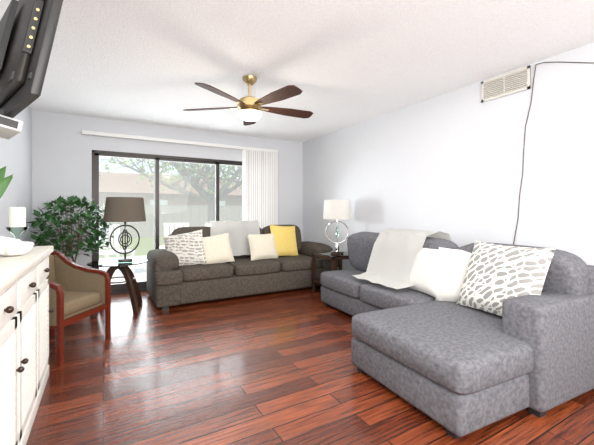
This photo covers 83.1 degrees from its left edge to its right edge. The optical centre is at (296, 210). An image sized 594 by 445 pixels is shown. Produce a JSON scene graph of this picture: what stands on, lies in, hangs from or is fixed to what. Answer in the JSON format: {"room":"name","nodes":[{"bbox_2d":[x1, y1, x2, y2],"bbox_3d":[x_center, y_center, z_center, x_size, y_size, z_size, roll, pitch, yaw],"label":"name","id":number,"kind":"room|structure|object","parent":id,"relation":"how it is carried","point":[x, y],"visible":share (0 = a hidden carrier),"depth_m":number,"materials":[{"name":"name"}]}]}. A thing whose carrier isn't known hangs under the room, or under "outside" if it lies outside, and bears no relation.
{"room":"living room","nodes":[
{"label":"living room","id":0,"kind":"room"},
{"bbox_2d":[0,106,31,241],"bbox_3d":[-1.523,-0.053,0.928,0.150,2.440,7.830,0,0,-30],"label":"wall","id":1,"kind":"structure","parent":0,"point":[16,155],"depth_m":3.59,"materials":[{"name":"paint"}]},
{"bbox_2d":[32,110,302,267],"bbox_3d":[-1.655,-0.053,5.286,3.980,2.440,0.150,0,0,-30],"label":"wall","id":2,"kind":"structure","parent":0,"point":[61,155],"depth_m":4.59,"materials":[{"name":"paint"}]},
{"bbox_2d":[92,150,241,294],"bbox_3d":[-1.672,0.167,5.276,2.660,2.000,0.120,0,0,-30],"label":"window","id":3,"kind":"structure","parent":2,"relation":"in","point":[120,288],"depth_m":4.98,"materials":[{"name":"brown metal"}]},
{"bbox_2d":[82,130,277,228],"bbox_3d":[-1.598,-0.002,5.170,2.895,2.148,0.087,0,0,-30],"label":"vertical blinds","id":4,"kind":"object","parent":2,"relation":"attached to","point":[260,185],"visible":0.69,"depth_m":5.67,"materials":[{"name":"white"}]},
{"bbox_2d":[0,0,593,141],"bbox_3d":[0.265,-1.333,1.960,4.280,0.120,7.830,0,0,-30],"label":"ceiling","id":5,"kind":"structure","parent":0,"point":[341,64],"depth_m":2.71,"materials":[{"name":"white paint"}]},
{"bbox_2d":[183,75,312,125],"bbox_3d":[-0.413,-1.067,3.213,1.259,0.410,1.292,0,0,-30],"label":"ceiling fan","id":6,"kind":"object","parent":5,"relation":"hanging from","point":[249,107],"visible":1,"depth_m":3.11,"materials":[{"name":"brown wood"}]},
{"bbox_2d":[26,286,593,444],"bbox_3d":[0.265,1.227,1.960,4.280,0.120,7.830,0,0,-30],"label":"floor","id":7,"kind":"structure","parent":0,"point":[276,368],"depth_m":2.19,"materials":[{"name":"brown wood"}]},
{"bbox_2d":[0,266,39,444],"bbox_3d":[-1.441,0.727,1.397,0.437,0.880,1.000,0,0,-30],"label":"base cabinet","id":8,"kind":"object","parent":7,"relation":"on","point":[24,327],"depth_m":1.54,"materials":[{"name":"white wood"}]},
{"bbox_2d":[0,246,53,293],"bbox_3d":[-1.557,0.269,1.619,0.458,0.045,1.550,0,0,-30],"label":"countertop","id":9,"kind":"structure","parent":8,"relation":"on","point":[12,268],"depth_m":1.60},
{"bbox_2d":[0,166,12,197],"bbox_3d":[-1.571,-0.004,1.659,0.257,0.501,0.275,0,0,-30],"label":"deco snakeplant","id":10,"kind":"object","parent":9,"relation":"on","point":[5,182],"visible":1,"depth_m":1.70,"materials":[{"name":"green plant"}]},
{"bbox_2d":[0,237,33,255],"bbox_3d":[-1.574,0.194,1.848,0.201,0.104,0.179,0,0,-30],"label":"shell","id":11,"kind":"object","parent":9,"relation":"on","point":[12,247],"visible":1,"depth_m":1.81,"materials":[{"name":"white ceramic"}]},
{"bbox_2d":[6,206,28,239],"bbox_3d":[-1.704,0.107,2.042,0.110,0.277,0.110,0,0,-30],"label":"candle","id":12,"kind":"object","parent":9,"relation":"on","point":[17,216],"visible":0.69,"depth_m":2.02,"materials":[{"name":"white wax"}]},
{"bbox_2d":[40,254,51,400],"bbox_3d":[-1.816,0.727,2.046,0.437,0.880,0.500,0,0,-30],"label":"base cabinet","id":13,"kind":"object","parent":7,"relation":"on","point":[44,266],"depth_m":2.17,"materials":[{"name":"white wood"}]},
{"bbox_2d":[26,195,113,262],"bbox_3d":[-2.708,0.484,4.051,0.895,1.365,0.909,0,0,-30],"label":"ficus plant","id":14,"kind":"object","parent":7,"relation":"on","point":[79,231],"visible":0.83,"depth_m":3.96,"materials":[{"name":"green plant"}]},
{"bbox_2d":[47,251,110,365],"bbox_3d":[-2.057,0.768,2.841,0.622,0.800,0.570,0,0,7],"label":"armchair","id":15,"kind":"object","parent":7,"relation":"on","point":[77,292],"visible":0.62,"depth_m":3.05,"materials":[{"name":"beige fabric"}]},
{"bbox_2d":[87,258,147,317],"bbox_3d":[-2.095,0.885,3.929,0.632,0.580,0.632,0,0,-30],"label":"table","id":16,"kind":"object","parent":7,"relation":"on","point":[128,276],"visible":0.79,"depth_m":3.84,"materials":[{"name":"brown wood"}]},
{"bbox_2d":[103,197,145,262],"bbox_3d":[-2.019,0.218,3.938,0.450,0.750,0.450,0,0,-30],"label":"lamp","id":17,"kind":"object","parent":16,"relation":"on","point":[125,210],"visible":1,"depth_m":3.80,"materials":[{"name":"fabric"}]},
{"bbox_2d":[147,220,338,310],"bbox_3d":[-0.738,0.655,4.938,2.640,1.023,1.072,0,0,-30],"label":"sofa","id":18,"kind":"object","parent":7,"relation":"on","point":[212,260],"visible":0.92,"depth_m":4.53,"materials":[{"name":"fabric"}]},
{"bbox_2d":[195,232,234,268],"bbox_3d":[-1.123,0.532,4.605,0.493,0.455,0.237,0,0,-30],"label":"pillow","id":19,"kind":"object","parent":18,"relation":"on","point":[216,249],"depth_m":4.53,"materials":[{"name":"beige fabric"}]},
{"bbox_2d":[203,220,261,257],"bbox_3d":[-0.975,0.402,5.106,0.776,0.517,0.459,0,0,-30],"label":"throw","id":20,"kind":"object","parent":18,"relation":"on","point":[238,231],"depth_m":4.98,"materials":[{"name":"white fabric"}]},
{"bbox_2d":[246,233,278,260],"bbox_3d":[-0.505,0.527,4.974,0.468,0.376,0.220,0,0,-30],"label":"pillow","id":21,"kind":"object","parent":18,"relation":"on","point":[262,246],"depth_m":4.92,"materials":[{"name":"beige fabric"}]},
{"bbox_2d":[269,224,298,256],"bbox_3d":[-0.200,0.467,5.266,0.508,0.514,0.242,0,0,-30],"label":"pillow","id":22,"kind":"object","parent":18,"relation":"on","point":[284,238],"depth_m":5.21,"materials":[{"name":"yellow fabric"}]},
{"bbox_2d":[312,251,348,291],"bbox_3d":[0.571,0.884,4.752,0.520,0.565,0.520,0,0,-30],"label":"table","id":23,"kind":"object","parent":7,"relation":"on","point":[334,258],"visible":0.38,"depth_m":4.75,"materials":[{"name":"brown wood"}]},
{"bbox_2d":[331,251,340,255],"bbox_3d":[0.528,0.576,4.566,0.100,0.048,0.100,0,0,40],"label":"box","id":24,"kind":"object","parent":23,"relation":"on","point":[336,253],"visible":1,"depth_m":4.53,"materials":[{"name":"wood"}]},
{"bbox_2d":[323,200,350,253],"bbox_3d":[0.571,0.223,4.752,0.400,0.755,0.400,0,0,-30],"label":"lamp","id":25,"kind":"object","parent":23,"relation":"on","point":[337,209],"visible":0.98,"depth_m":4.60,"materials":[{"name":"white fabric"}]},
{"bbox_2d":[320,228,593,438],"bbox_3d":[0.915,0.681,3.071,1.500,0.972,2.580,0,0,-26],"label":"sectional","id":26,"kind":"object","parent":7,"relation":"on","point":[453,339],"visible":1,"depth_m":2.14,"materials":[{"name":"fabric"}]},
{"bbox_2d":[351,228,455,289],"bbox_3d":[1.086,0.453,3.492,0.776,0.515,0.729,0,0,-27],"label":"throw","id":27,"kind":"object","parent":26,"relation":"on","point":[396,256],"depth_m":3.39,"materials":[{"name":"white fabric"}]},
{"bbox_2d":[407,245,456,300],"bbox_3d":[1.211,0.542,3.040,0.267,0.414,0.499,0,0,-27],"label":"pillow","id":28,"kind":"object","parent":26,"relation":"on","point":[429,267],"depth_m":2.95,"materials":[{"name":"white fabric"}]},
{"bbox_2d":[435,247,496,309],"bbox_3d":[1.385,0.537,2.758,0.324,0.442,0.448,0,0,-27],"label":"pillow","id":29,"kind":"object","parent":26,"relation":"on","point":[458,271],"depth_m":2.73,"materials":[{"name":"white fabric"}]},
{"bbox_2d":[303,42,593,269],"bbox_3d":[2.054,-0.053,2.993,0.150,2.440,7.830,0,0,-30],"label":"wall","id":30,"kind":"structure","parent":0,"point":[450,163],"depth_m":3.34,"materials":[{"name":"paint"}]},
{"bbox_2d":[481,65,530,102],"bbox_3d":[1.906,-1.158,3.081,0.015,0.200,0.430,0,0,-30],"label":"air vent","id":31,"kind":"object","parent":30,"relation":"in","point":[513,82],"visible":1,"depth_m":3.06,"materials":[{"name":"white metal"}]},
{"bbox_2d":[513,62,593,244],"bbox_3d":[2.454,-0.442,2.138,0.007,1.619,2.049,0,0,-30],"label":"cord","id":32,"kind":"object","parent":30,"relation":"attached to","point":[525,130],"visible":0.96,"depth_m":2.93,"materials":[{"name":"brown plastic"}]},
{"label":"outside","id":33,"kind":"structure","parent":0,"visible":0},
{"bbox_2d":[99,225,199,283],"bbox_3d":[-16.879,1.247,31.235,80.000,0.140,60.000,0,0,-30],"label":"ground","id":34,"kind":"structure","parent":33,"point":[144,267],"depth_m":9.48,"materials":[{"name":"green plant"}]},
{"bbox_2d":[99,224,134,273],"bbox_3d":[-3.420,0.720,6.224,0.540,0.915,0.540,0,0,31],"label":"patio chair","id":35,"kind":"object","parent":34,"relation":"on","point":[116,245],"depth_m":6.37,"materials":[{"name":"white"}]},
{"bbox_2d":[99,205,241,238],"bbox_3d":[-8.078,0.467,14.992,26.000,1.500,0.065,0,0,-30],"label":"fence","id":36,"kind":"object","parent":34,"relation":"on","point":[168,219],"depth_m":16.20,"materials":[{"name":"white"}]},
{"bbox_2d":[99,158,241,281],"bbox_3d":[-1.779,0.077,5.461,3.260,2.220,0.078,0,0,-30],"label":"haze","id":37,"kind":"structure","parent":34,"relation":"on","point":[164,205],"depth_m":5.32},
{"bbox_2d":[99,172,241,225],"bbox_3d":[-17.866,-1.108,28.945,27.000,4.650,9.200,0,0,-30],"label":"house","id":38,"kind":"structure","parent":34,"relation":"on","point":[134,185],"depth_m":28.53,"materials":[{"name":"white"}]},
{"bbox_2d":[99,157,241,220],"bbox_3d":[-3.305,-1.740,11.463,7.246,5.931,5.512,0,0,-30],"label":"tree","id":39,"kind":"object","parent":34,"relation":"on","point":[193,181],"depth_m":11.27,"materials":[{"name":"green plant"}]},
{"bbox_2d":[159,223,188,248],"bbox_3d":[-2.624,0.720,7.145,0.540,0.915,0.540,0,0,-7],"label":"patio chair","id":40,"kind":"object","parent":34,"relation":"on","point":[171,227],"depth_m":7.36,"materials":[{"name":"white"}]},
{"bbox_3d":[-1.519,-0.696,1.462,0.388,0.300,0.341,0,0,-30],"label":"mount","id":41,"kind":"object","parent":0,"visible":0},
{"bbox_2d":[0,0,62,138],"bbox_3d":[-1.253,-0.670,1.452,1.120,0.722,0.133,0,-10,40],"label":"wall-mounted tv","id":42,"kind":"object","parent":41,"relation":"attached to","point":[28,28],"visible":1,"depth_m":1.17,"materials":[{"name":"black plastic"}]}
]}

